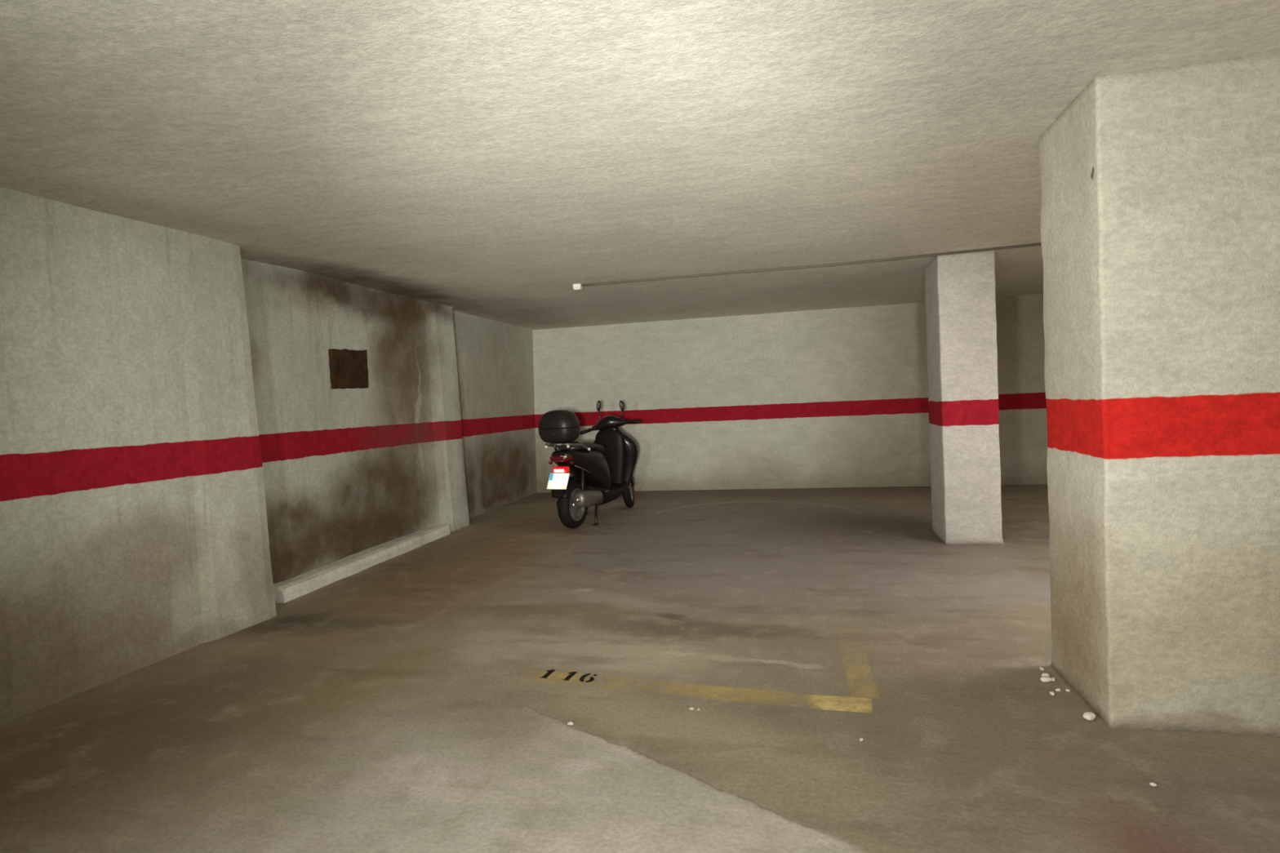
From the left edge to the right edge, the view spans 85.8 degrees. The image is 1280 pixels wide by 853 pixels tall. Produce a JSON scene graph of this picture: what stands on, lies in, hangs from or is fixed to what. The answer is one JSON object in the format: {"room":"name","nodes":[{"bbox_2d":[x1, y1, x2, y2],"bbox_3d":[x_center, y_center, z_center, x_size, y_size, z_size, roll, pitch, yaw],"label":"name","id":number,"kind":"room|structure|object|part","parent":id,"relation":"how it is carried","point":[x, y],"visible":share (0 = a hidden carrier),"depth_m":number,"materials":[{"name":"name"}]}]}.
{"room":"parking garage","nodes":[
{"label":"parking garage","id":0,"kind":"room"},
{"bbox_2d":[0,186,276,725],"bbox_3d":[-3.572,0.181,0.652,0.736,2.460,7.892,-2,2,13],"label":"wall","id":1,"kind":"structure","parent":0,"point":[134,534],"depth_m":3.47,"materials":[{"name":"paint"}]},
{"bbox_2d":[240,258,420,583],"bbox_3d":[-2.639,-0.035,5.672,0.354,2.460,2.338,-2,2,13],"label":"wall","id":2,"kind":"structure","parent":0,"point":[340,477],"depth_m":5.50,"materials":[{"name":"paint"}]},
{"bbox_2d":[328,348,368,389],"bbox_3d":[-2.447,-0.488,5.809,0.031,0.348,0.498,-2,2,13],"label":"vent","id":3,"kind":"object","parent":2,"relation":"attached to","point":[348,369],"depth_m":5.77,"materials":[{"name":"brown metal"}]},
{"bbox_2d":[407,297,537,532],"bbox_3d":[-1.942,-0.163,8.467,0.488,2.460,3.453,-2,2,13],"label":"wall","id":4,"kind":"structure","parent":0,"point":[473,376],"depth_m":8.03,"materials":[{"name":"paint"}]},
{"bbox_2d":[0,484,1279,852],"bbox_3d":[1.444,1.198,2.550,9.600,0.200,13.900,-2,2,13],"label":"floor","id":5,"kind":"structure","parent":0,"point":[403,703],"depth_m":2.78,"materials":[{"name":"concrete"}]},
{"bbox_2d":[273,524,449,603],"bbox_3d":[-2.257,1.100,5.876,0.206,0.105,2.400,-2,2,13],"label":"concrete curb","id":6,"kind":"object","parent":5,"relation":"on","point":[285,591],"visible":0.98,"depth_m":5.50,"materials":[{"name":"concrete"}]},
{"bbox_2d":[542,669,596,682],"bbox_3d":[-0.328,1.155,3.192,0.264,0.001,0.100,-2,2,20],"label":"painted number","id":7,"kind":"object","parent":5,"relation":"on","point":[571,674],"visible":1,"depth_m":3.19,"materials":[{"name":"black paint"}]},
{"bbox_2d":[538,400,640,528],"bbox_3d":[-0.425,0.362,7.609,0.663,1.293,1.928,-2,2,24],"label":"motor scooter","id":8,"kind":"object","parent":5,"relation":"on","point":[602,470],"visible":1,"depth_m":7.06,"materials":[{"name":"plastic"}]},
{"bbox_3d":[-0.825,0.177,6.764,0.143,0.025,0.034,-2,2,24],"label":"grab rail","id":9,"kind":"part","parent":8,"relation":"part of","materials":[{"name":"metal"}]},
{"bbox_3d":[-0.804,0.539,6.778,0.220,0.148,0.085,-2,2,24],"label":"number plate","id":10,"kind":"part","parent":8,"relation":"part of","materials":[{"name":"white metal"}]},
{"bbox_3d":[-0.810,-0.076,6.881,0.398,0.176,0.328,-2,2,24],"label":"lid","id":11,"kind":"part","parent":8,"relation":"part of","materials":[{"name":"plastic"}]},
{"bbox_2d":[552,466,569,472],"bbox_3d":[-0.781,0.427,6.833,0.160,0.061,0.065,-2,2,24],"label":"tail lamp","id":12,"kind":"object","parent":8,"relation":"on","point":[557,468],"depth_m":6.80,"materials":[{"name":"red plastic"}]},
{"bbox_3d":[-0.608,0.224,6.931,0.077,0.149,0.495,-1,2,30],"label":"grab rail","id":13,"kind":"part","parent":8,"relation":"part of","materials":[{"name":"metal"}]},
{"bbox_3d":[-0.602,0.231,7.266,0.280,0.156,0.730,-2,2,24],"label":"seat","id":14,"kind":"part","parent":8,"relation":"part of","materials":[{"name":"leather"}]},
{"bbox_3d":[-0.460,0.918,7.224,0.029,0.199,0.130,-3,2,2],"label":"stand leg","id":15,"kind":"part","parent":8,"relation":"part of","materials":[{"name":"metal"}]},
{"bbox_3d":[-0.331,0.367,7.874,0.372,0.655,0.137,-2,2,24],"label":"panel","id":16,"kind":"part","parent":8,"relation":"part of","materials":[{"name":"black plastic"}]},
{"bbox_3d":[-0.154,0.436,8.112,0.034,0.594,0.337,-2,2,21],"label":"fork leg","id":17,"kind":"part","parent":8,"relation":"part of","materials":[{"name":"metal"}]},
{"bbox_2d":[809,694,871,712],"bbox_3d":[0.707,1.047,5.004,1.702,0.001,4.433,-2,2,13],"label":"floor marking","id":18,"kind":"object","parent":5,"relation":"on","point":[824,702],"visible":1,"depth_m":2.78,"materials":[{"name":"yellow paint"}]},
{"bbox_2d":[924,249,1004,544],"bbox_3d":[2.681,-0.230,5.751,0.444,2.325,0.601,-2,2,13],"label":"concrete pillar","id":19,"kind":"structure","parent":5,"relation":"on","point":[960,300],"depth_m":5.48,"materials":[{"name":"paint"}]},
{"bbox_2d":[1041,673,1049,676],"bbox_3d":[1.733,1.063,2.947,0.034,0.017,0.027,-2,2,13],"label":"chip","id":20,"kind":"object","parent":5,"relation":"on","point":[1042,674],"visible":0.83,"depth_m":2.94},
{"bbox_2d":[1040,676,1051,682],"bbox_3d":[1.707,1.064,2.901,0.044,0.021,0.032,-2,2,13],"label":"chip","id":21,"kind":"object","parent":5,"relation":"on","point":[1045,679],"visible":1,"depth_m":2.89,"materials":[{"name":"white stone"}]},
{"bbox_2d":[1083,711,1095,720],"bbox_3d":[1.670,1.075,2.560,0.054,0.025,0.035,-4,2,-36],"label":"chip","id":22,"kind":"object","parent":5,"relation":"on","point":[1089,716],"visible":1,"depth_m":2.55,"materials":[{"name":"white stone"}]},
{"bbox_2d":[1149,782,1156,786],"bbox_3d":[1.578,1.101,2.120,0.019,0.011,0.014,-2,2,13],"label":"chip","id":23,"kind":"object","parent":5,"relation":"on","point":[1153,784],"visible":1,"depth_m":2.12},
{"bbox_2d":[1039,52,1279,737],"bbox_3d":[2.243,-0.102,2.619,1.103,2.325,0.615,-2,2,13],"label":"concrete pillar","id":24,"kind":"structure","parent":5,"relation":"on","point":[1160,206],"depth_m":2.41,"materials":[{"name":"paint"}]},
{"bbox_2d":[0,0,1279,329],"bbox_3d":[1.327,-1.355,2.462,9.600,0.284,13.900,-2,2,13],"label":"ceiling","id":25,"kind":"structure","parent":0,"point":[489,159],"depth_m":2.65,"materials":[{"name":"paint"}]},
{"bbox_2d":[573,284,582,290],"bbox_3d":[-0.569,-1.276,6.309,0.075,0.052,0.075,-2,2,13],"label":"junction box","id":26,"kind":"object","parent":25,"relation":"attached to","point":[575,286],"visible":1,"depth_m":6.28,"materials":[{"name":"white plastic"}]},
{"bbox_2d":[581,243,1041,286],"bbox_3d":[2.810,-1.389,5.291,6.982,0.056,0.059,-2,2,16],"label":"cable","id":27,"kind":"object","parent":25,"relation":"attached to","point":[1034,244],"visible":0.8,"depth_m":5.68,"materials":[{"name":"black"}]},
{"bbox_2d":[532,293,1047,493],"bbox_3d":[2.885,-0.408,9.182,9.600,2.460,0.200,-2,2,13],"label":"wall","id":28,"kind":"structure","parent":0,"point":[829,397],"depth_m":9.30,"materials":[{"name":"paint"}]}
]}

